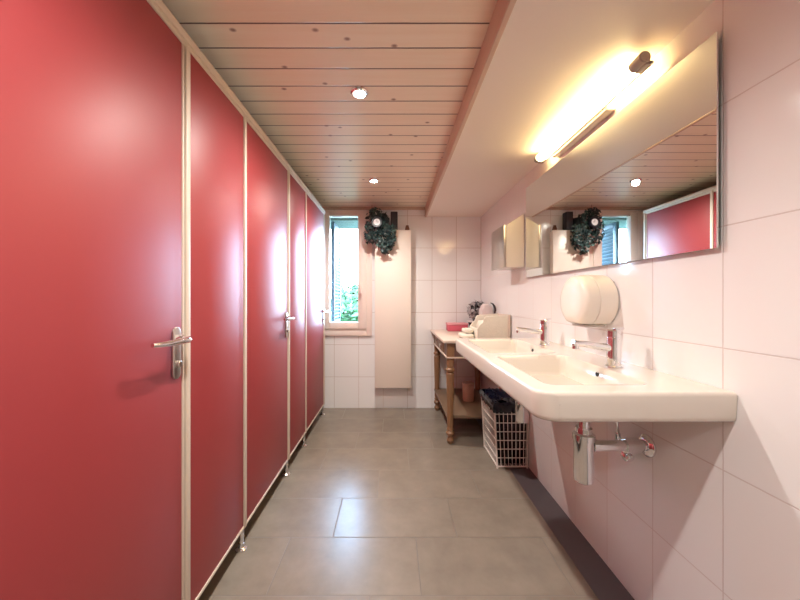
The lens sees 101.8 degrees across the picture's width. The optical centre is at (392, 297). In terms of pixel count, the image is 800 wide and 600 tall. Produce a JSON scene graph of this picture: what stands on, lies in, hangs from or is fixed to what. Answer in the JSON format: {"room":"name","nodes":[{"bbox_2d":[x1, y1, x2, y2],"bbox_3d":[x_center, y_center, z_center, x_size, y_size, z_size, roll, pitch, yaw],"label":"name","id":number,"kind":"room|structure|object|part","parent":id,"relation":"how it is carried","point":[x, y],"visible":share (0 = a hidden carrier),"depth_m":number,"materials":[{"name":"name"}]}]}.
{"room":"public restroom","nodes":[
{"label":"public restroom","id":0,"kind":"room"},
{"bbox_2d":[162,0,497,206],"bbox_3d":[-0.907,-0.990,0.810,2.485,0.080,5.220,0,0,0],"label":"ceiling","id":1,"kind":"structure","parent":0,"point":[294,66],"depth_m":1.39,"materials":[{"name":"brown wood"}]},
{"bbox_2d":[350,86,368,98],"bbox_3d":[-0.155,-0.944,1.500,0.086,0.012,0.086,0,0,0],"label":"recessed light","id":2,"kind":"object","parent":1,"relation":"in","point":[359,92],"visible":1,"depth_m":1.49,"materials":[{"name":"silver metal"}]},
{"bbox_2d":[369,178,378,182],"bbox_3d":[-0.155,-0.944,2.620,0.086,0.012,0.086,0,0,0],"label":"recessed light","id":3,"kind":"object","parent":1,"relation":"in","point":[372,180],"visible":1,"depth_m":2.60,"materials":[{"name":"silver metal"}]},
{"bbox_2d":[363,207,396,254],"bbox_3d":[-0.127,-0.686,3.277,0.342,0.525,0.248,0,0,0],"label":"ivy","id":4,"kind":"object","parent":1,"relation":"hanging from","point":[386,227],"visible":0.91,"depth_m":3.20,"materials":[{"name":"green plant"}]},
{"bbox_2d":[371,216,382,227],"bbox_3d":[-0.157,-0.738,3.225,0.112,0.112,0.154,0,0,0],"label":"round clock","id":5,"kind":"object","parent":4,"relation":"in","point":[376,221],"visible":1,"depth_m":3.15,"materials":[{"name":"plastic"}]},
{"bbox_2d":[324,210,480,407],"bbox_3d":[-0.565,0.100,3.450,3.170,2.100,0.100,0,0,0],"label":"wall","id":6,"kind":"structure","parent":0,"point":[445,251],"depth_m":3.40,"materials":[{"name":"white tile"}]},
{"bbox_2d":[325,210,371,335],"bbox_3d":[-0.514,-0.260,3.381,0.592,1.305,0.147,0,0,0],"label":"window","id":7,"kind":"structure","parent":6,"relation":"in","point":[363,327],"depth_m":3.36,"materials":[{"name":"beige paint"}]},
{"bbox_2d":[331,221,340,321],"bbox_3d":[-0.663,-0.265,3.783,0.038,1.150,0.435,0,0,0],"label":"window shutter","id":8,"kind":"object","parent":7,"relation":"attached to","point":[335,230],"visible":0.96,"depth_m":3.71,"materials":[{"name":"blue paint"}]},
{"bbox_2d":[323,207,424,209],"bbox_3d":[-0.859,-0.935,3.389,2.383,0.030,0.022,0,0,0],"label":"trim","id":9,"kind":"structure","parent":6,"relation":"attached to","point":[324,208],"depth_m":3.38,"materials":[{"name":"brown wood"}]},
{"bbox_2d":[375,230,411,390],"bbox_3d":[0.003,0.131,3.342,0.374,1.638,0.114,0,0,0],"label":"panel radiator","id":10,"kind":"object","parent":6,"relation":"attached to","point":[392,270],"visible":0.88,"depth_m":3.29,"materials":[{"name":"white metal"}]},
{"bbox_2d":[391,212,397,229],"bbox_3d":[0.011,-0.782,3.328,0.071,0.187,0.084,0,0,0],"label":"speaker","id":11,"kind":"object","parent":10,"relation":"on","point":[394,215],"visible":0.65,"depth_m":3.29},
{"bbox_2d":[425,0,516,216],"bbox_3d":[0.343,-0.898,0.850,0.020,0.104,5.100,0,0,0],"label":"trim","id":12,"kind":"structure","parent":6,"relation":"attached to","point":[503,9],"depth_m":1.31,"materials":[{"name":"brown wood"}]},
{"bbox_2d":[198,408,634,599],"bbox_3d":[-0.565,1.199,0.810,3.170,0.102,5.220,0,0,0],"label":"floor","id":13,"kind":"structure","parent":0,"point":[377,503],"depth_m":1.63,"materials":[{"name":"tile"}]},
{"bbox_2d":[0,0,328,599],"bbox_3d":[-1.334,0.143,1.615,1.432,2.013,3.217,0,0,0],"label":"wall","id":14,"kind":"structure","parent":13,"relation":"on","point":[162,260],"depth_m":0.85,"materials":[{"name":"red"}]},
{"bbox_3d":[-0.694,0.108,0.749,0.030,1.854,0.590,0,0,0],"label":"door","id":15,"kind":"part","parent":14,"relation":"part of","materials":[{"name":"red laminate"}]},
{"bbox_3d":[-0.645,0.128,0.942,0.055,0.028,0.167,0,0,0],"label":"lever","id":16,"kind":"part","parent":14,"relation":"part of","materials":[{"name":"silver metal"}]},
{"bbox_3d":[-0.674,0.171,1.012,0.008,0.162,0.038,0,0,0],"label":"handle plate","id":17,"kind":"part","parent":14,"relation":"part of","materials":[{"name":"silver metal"}]},
{"bbox_3d":[-0.693,0.114,0.753,0.035,1.866,0.599,0,0,0],"label":"edge trim","id":18,"kind":"part","parent":14,"relation":"part of","materials":[{"name":"beige"}]},
{"bbox_3d":[-0.694,0.099,1.070,0.042,1.898,0.023,0,0,0],"label":"post","id":19,"kind":"part","parent":14,"relation":"part of","materials":[{"name":"beige"}]},
{"bbox_3d":[-0.694,0.106,1.278,0.030,1.857,0.391,0,0,0],"label":"panel","id":20,"kind":"part","parent":14,"relation":"part of","materials":[{"name":"red laminate"}]},
{"bbox_3d":[-0.694,1.040,1.278,0.036,0.013,0.393,0,0,0],"label":"rail","id":21,"kind":"part","parent":14,"relation":"part of","materials":[{"name":"beige"}]},
{"bbox_3d":[-0.694,-0.842,1.622,0.050,0.043,3.184,0,0,0],"label":"rail","id":22,"kind":"part","parent":14,"relation":"part of","materials":[{"name":"beige"}]},
{"bbox_3d":[-0.694,0.099,1.487,0.042,1.898,0.023,0,0,0],"label":"post","id":23,"kind":"part","parent":14,"relation":"part of","materials":[{"name":"beige"}]},
{"bbox_3d":[-0.694,0.108,1.795,0.030,1.854,0.588,0,0,0],"label":"door","id":24,"kind":"part","parent":14,"relation":"part of","materials":[{"name":"red laminate"}]},
{"bbox_3d":[-0.693,0.114,1.799,0.035,1.866,0.597,0,0,0],"label":"edge trim","id":25,"kind":"part","parent":14,"relation":"part of","materials":[{"name":"red"}]},
{"bbox_3d":[-0.674,0.171,2.057,0.008,0.162,0.038,0,0,0],"label":"handle plate","id":26,"kind":"part","parent":14,"relation":"part of","materials":[{"name":"silver metal"}]},
{"bbox_3d":[-0.694,0.099,2.115,0.042,1.898,0.023,0,0,0],"label":"post","id":27,"kind":"part","parent":14,"relation":"part of","materials":[{"name":"beige"}]},
{"bbox_3d":[-0.645,0.128,1.987,0.055,0.028,0.167,0,0,0],"label":"lever","id":28,"kind":"part","parent":14,"relation":"part of","materials":[{"name":"silver metal"}]},
{"bbox_3d":[-0.694,0.106,2.321,0.030,1.857,0.386,0,0,0],"label":"panel","id":29,"kind":"part","parent":14,"relation":"part of","materials":[{"name":"red laminate"}]},
{"bbox_3d":[-0.694,1.040,2.321,0.036,0.013,0.388,0,0,0],"label":"rail","id":30,"kind":"part","parent":14,"relation":"part of","materials":[{"name":"beige"}]},
{"bbox_3d":[-0.694,0.099,2.527,0.042,1.898,0.023,0,0,0],"label":"post","id":31,"kind":"part","parent":14,"relation":"part of","materials":[{"name":"beige"}]},
{"bbox_3d":[-0.694,0.108,2.857,0.030,1.854,0.633,0,0,0],"label":"door","id":32,"kind":"part","parent":14,"relation":"part of","materials":[{"name":"red laminate"}]},
{"bbox_3d":[-0.693,0.114,2.861,0.035,1.866,0.642,0,0,0],"label":"edge trim","id":33,"kind":"part","parent":14,"relation":"part of","materials":[{"name":"beige"}]},
{"bbox_3d":[-0.694,0.099,3.200,0.042,1.898,0.023,0,0,0],"label":"post","id":34,"kind":"part","parent":14,"relation":"part of","materials":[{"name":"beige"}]},
{"bbox_2d":[430,330,500,443],"bbox_3d":[0.648,0.739,2.945,0.520,0.822,0.880,0,0,0],"label":"side table","id":35,"kind":"object","parent":13,"relation":"on","point":[450,398],"visible":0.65,"depth_m":2.75,"materials":[{"name":"paint"}]},
{"bbox_3d":[0.452,0.750,3.335,0.070,0.800,0.070,0,0,0],"label":"leg","id":36,"kind":"part","parent":35,"relation":"part of","materials":[{"name":"brown wood"}]},
{"bbox_3d":[0.510,0.411,2.970,0.179,0.090,0.530,0,0,0],"label":"drawer","id":37,"kind":"part","parent":35,"relation":"part of","materials":[{"name":"brown wood"}]},
{"bbox_3d":[0.654,0.466,2.950,0.478,0.012,0.840,0,0,0],"label":"apron moulding","id":38,"kind":"part","parent":35,"relation":"part of","materials":[{"name":"paint"}]},
{"bbox_3d":[0.452,0.750,2.568,0.070,0.800,0.070,0,0,0],"label":"leg","id":39,"kind":"part","parent":35,"relation":"part of","materials":[{"name":"brown wood"}]},
{"bbox_2d":[446,322,468,330],"bbox_3d":[0.642,0.289,3.265,0.203,0.078,0.138,0,0,0],"label":"storage box","id":40,"kind":"object","parent":35,"relation":"on","point":[450,326],"visible":0.87,"depth_m":3.20,"materials":[{"name":"red plastic"}]},
{"bbox_3d":[0.642,0.259,3.265,0.203,0.017,0.138,0,0,0],"label":"lid","id":41,"kind":"part","parent":40,"relation":"part of","materials":[{"name":"pink"}]},
{"bbox_2d":[434,388,483,417],"bbox_3d":[0.660,0.944,2.967,0.470,0.020,0.785,0,0,0],"label":"shelf","id":42,"kind":"object","parent":35,"relation":"attached to","point":[461,409],"depth_m":2.85,"materials":[{"name":"brown wood"}]},
{"bbox_2d":[458,332,473,337],"bbox_3d":[0.598,0.306,2.660,0.109,0.044,0.200,0,0,0],"label":"hand towel","id":43,"kind":"object","parent":35,"relation":"on","point":[461,334],"visible":0.8,"depth_m":2.58,"materials":[{"name":"beige fabric"}]},
{"bbox_2d":[462,328,472,332],"bbox_3d":[0.612,0.266,2.680,0.078,0.038,0.150,0,0,0],"label":"hand towel","id":44,"kind":"object","parent":43,"relation":"on","point":[465,330],"visible":1,"depth_m":2.61,"materials":[{"name":"beige fabric"}]},
{"bbox_2d":[462,381,473,401],"bbox_3d":[0.685,0.852,2.960,0.110,0.163,0.110,0,0,0],"label":"plastic tub","id":45,"kind":"object","parent":35,"relation":"on","point":[467,386],"visible":1,"depth_m":2.92,"materials":[{"name":"brown"}]},
{"bbox_3d":[0.685,0.781,2.960,0.110,0.023,0.110,0,0,0],"label":"lid","id":46,"kind":"part","parent":45,"relation":"part of","materials":[{"name":"pink"}]},
{"bbox_2d":[467,300,483,326],"bbox_3d":[0.822,0.171,3.228,0.188,0.314,0.183,0,0,0],"label":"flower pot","id":47,"kind":"object","parent":35,"relation":"on","point":[473,310],"visible":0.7,"depth_m":3.21,"materials":[{"name":"grey"}]},
{"bbox_3d":[0.868,0.750,3.335,0.070,0.800,0.070,0,0,0],"label":"leg","id":48,"kind":"part","parent":35,"relation":"part of","materials":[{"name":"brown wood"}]},
{"bbox_2d":[479,303,495,314],"bbox_3d":[0.854,0.184,2.951,0.127,0.288,0.138,0,0,0],"label":"paper bag","id":49,"kind":"object","parent":35,"relation":"on","point":[485,308],"visible":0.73,"depth_m":2.90,"materials":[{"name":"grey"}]},
{"bbox_2d":[470,313,510,337],"bbox_3d":[0.782,0.229,2.650,0.255,0.198,0.272,0,0,0],"label":"crate","id":50,"kind":"object","parent":35,"relation":"on","point":[498,325],"visible":0.74,"depth_m":2.52,"materials":[{"name":"beige wood"}]},
{"bbox_2d":[481,398,528,468],"bbox_3d":[0.797,0.934,2.349,0.239,0.432,0.336,0,0,0],"label":"wire basket","id":51,"kind":"object","parent":13,"relation":"on","point":[489,436],"visible":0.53,"depth_m":2.19,"materials":[{"name":"beige metal"}]},
{"bbox_2d":[479,387,525,463],"bbox_3d":[0.798,0.903,2.349,0.266,0.442,0.364,0,0,0],"label":"bag","id":52,"kind":"object","parent":51,"relation":"in","point":[498,400],"visible":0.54,"depth_m":2.20,"materials":[{"name":"black plastic"}]},
{"bbox_2d":[427,0,714,216],"bbox_3d":[0.686,-0.940,0.810,0.667,0.180,5.220,0,0,0],"label":"ceiling","id":53,"kind":"structure","parent":0,"point":[551,59],"depth_m":1.24,"materials":[{"name":"beige paint"}]},
{"bbox_2d":[481,0,799,599],"bbox_3d":[0.970,0.100,0.810,0.100,2.100,5.220,0,0,0],"label":"wall","id":54,"kind":"structure","parent":0,"point":[714,514],"depth_m":0.91,"materials":[{"name":"white tile"}]},
{"bbox_2d":[491,214,523,270],"bbox_3d":[0.844,-0.401,2.398,0.152,0.378,0.281,0,0,0],"label":"dispenser","id":55,"kind":"object","parent":54,"relation":"attached to","point":[507,242],"visible":1,"depth_m":2.26,"materials":[{"name":"white plastic"}]},
{"bbox_2d":[560,275,618,326],"bbox_3d":[0.849,0.011,1.430,0.142,0.225,0.230,0,0,0],"label":"dispenser","id":56,"kind":"object","parent":54,"relation":"attached to","point":[585,300],"visible":1,"depth_m":1.35,"materials":[{"name":"white plastic"}]},
{"bbox_2d":[534,51,653,163],"bbox_3d":[0.874,-0.804,1.500,0.092,0.056,0.820,0,0,0],"label":"wall lamp","id":57,"kind":"object","parent":54,"relation":"attached to","point":[598,109],"visible":1,"depth_m":1.39,"materials":[{"name":"white plastic"}]},
{"bbox_2d":[456,338,736,421],"bbox_3d":[0.653,0.309,1.466,0.530,0.112,1.199,0,0,0],"label":"washbasin","id":58,"kind":"object","parent":54,"relation":"attached to","point":[556,382],"visible":0.98,"depth_m":0.95,"materials":[{"name":"beige ceramic"}]},
{"bbox_2d":[515,401,528,423],"bbox_3d":[0.786,0.514,1.740,0.267,0.296,0.080,0,0,0],"label":"trap","id":59,"kind":"object","parent":58,"relation":"attached to","point":[521,414],"visible":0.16,"depth_m":1.71,"materials":[{"name":"silver metal"}]},
{"bbox_2d":[516,318,551,345],"bbox_3d":[0.754,0.180,1.740,0.188,0.146,0.054,0,0,0],"label":"tap","id":60,"kind":"object","parent":58,"relation":"on","point":[544,331],"visible":1,"depth_m":1.73,"materials":[{"name":"silver metal"}]},
{"bbox_3d":[0.729,0.176,1.740,0.139,0.043,0.029,0,0,0],"label":"spout","id":61,"kind":"part","parent":60,"relation":"part of","materials":[{"name":"silver metal"}]},
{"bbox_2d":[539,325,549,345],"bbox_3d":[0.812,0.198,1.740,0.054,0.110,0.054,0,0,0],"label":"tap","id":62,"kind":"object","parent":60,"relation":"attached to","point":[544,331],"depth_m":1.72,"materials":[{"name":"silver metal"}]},
{"bbox_3d":[0.818,0.124,1.740,0.059,0.035,0.047,0,0,0],"label":"lever","id":63,"kind":"part","parent":60,"relation":"part of","materials":[{"name":"silver metal"}]},
{"bbox_2d":[571,327,624,367],"bbox_3d":[0.754,0.180,1.195,0.188,0.146,0.054,0,0,0],"label":"tap","id":64,"kind":"object","parent":58,"relation":"on","point":[613,345],"visible":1,"depth_m":1.18,"materials":[{"name":"silver metal"}]},
{"bbox_3d":[0.729,0.176,1.195,0.139,0.043,0.029,0,0,0],"label":"spout","id":65,"kind":"part","parent":64,"relation":"part of","materials":[{"name":"silver metal"}]},
{"bbox_3d":[0.818,0.124,1.195,0.059,0.035,0.047,0,0,0],"label":"lever","id":66,"kind":"part","parent":64,"relation":"part of","materials":[{"name":"silver metal"}]},
{"bbox_2d":[572,422,655,484],"bbox_3d":[0.786,0.514,1.175,0.267,0.296,0.080,0,0,0],"label":"trap","id":67,"kind":"object","parent":58,"relation":"attached to","point":[585,443],"visible":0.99,"depth_m":1.15,"materials":[{"name":"silver metal"}]},
{"bbox_2d":[572,430,595,484],"bbox_3d":[0.690,0.574,1.175,0.074,0.177,0.074,0,0,0],"label":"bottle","id":68,"kind":"object","parent":67,"relation":"on","point":[584,442],"depth_m":1.15,"materials":[{"name":"silver metal"}]},
{"bbox_2d":[526,32,717,276],"bbox_3d":[0.910,-0.441,1.555,0.018,0.602,1.300,0,0,0],"label":"wall mirror","id":69,"kind":"object","parent":54,"relation":"attached to","point":[644,184],"visible":1,"depth_m":1.18,"materials":[{"name":"white mirror"}]},
{"bbox_2d":[615,422,633,461],"bbox_3d":[0.882,0.493,1.229,0.076,0.231,0.081,0,0,0],"label":"angle valve","id":70,"kind":"object","parent":54,"relation":"attached to","point":[627,457],"visible":0.23,"depth_m":1.21,"materials":[{"name":"silver metal"}]},
{"bbox_3d":[0.873,0.587,1.216,0.037,0.043,0.054,0,0,0],"label":"valve knob","id":71,"kind":"part","parent":70,"relation":"part of","materials":[{"name":"silver metal"}]},
{"bbox_3d":[-0.565,0.150,3.540,3.170,2.600,0.080,0,0,0],"label":"wall","id":72,"kind":"structure","parent":0,"visible":0},
{"bbox_2d":[330,217,357,228],"bbox_3d":[-0.250,-0.881,3.800,2.300,0.058,0.480,0,0,0],"label":"roof eave","id":73,"kind":"object","parent":72,"relation":"attached to","point":[341,222],"depth_m":3.67,"materials":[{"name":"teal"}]},
{"label":"outside","id":74,"kind":"structure","parent":0,"visible":0},
{"bbox_3d":[0.000,1.500,16.780,28.000,0.100,26.440,0,0,0],"label":"ground","id":75,"kind":"structure","parent":74,"visible":0},
{"bbox_2d":[330,283,357,321],"bbox_3d":[-1.010,0.531,8.213,1.234,1.845,1.221,0,0,0],"label":"shrub","id":76,"kind":"object","parent":75,"relation":"on","point":[349,297],"visible":0.38,"depth_m":7.77,"materials":[{"name":"green plant"}]}
]}

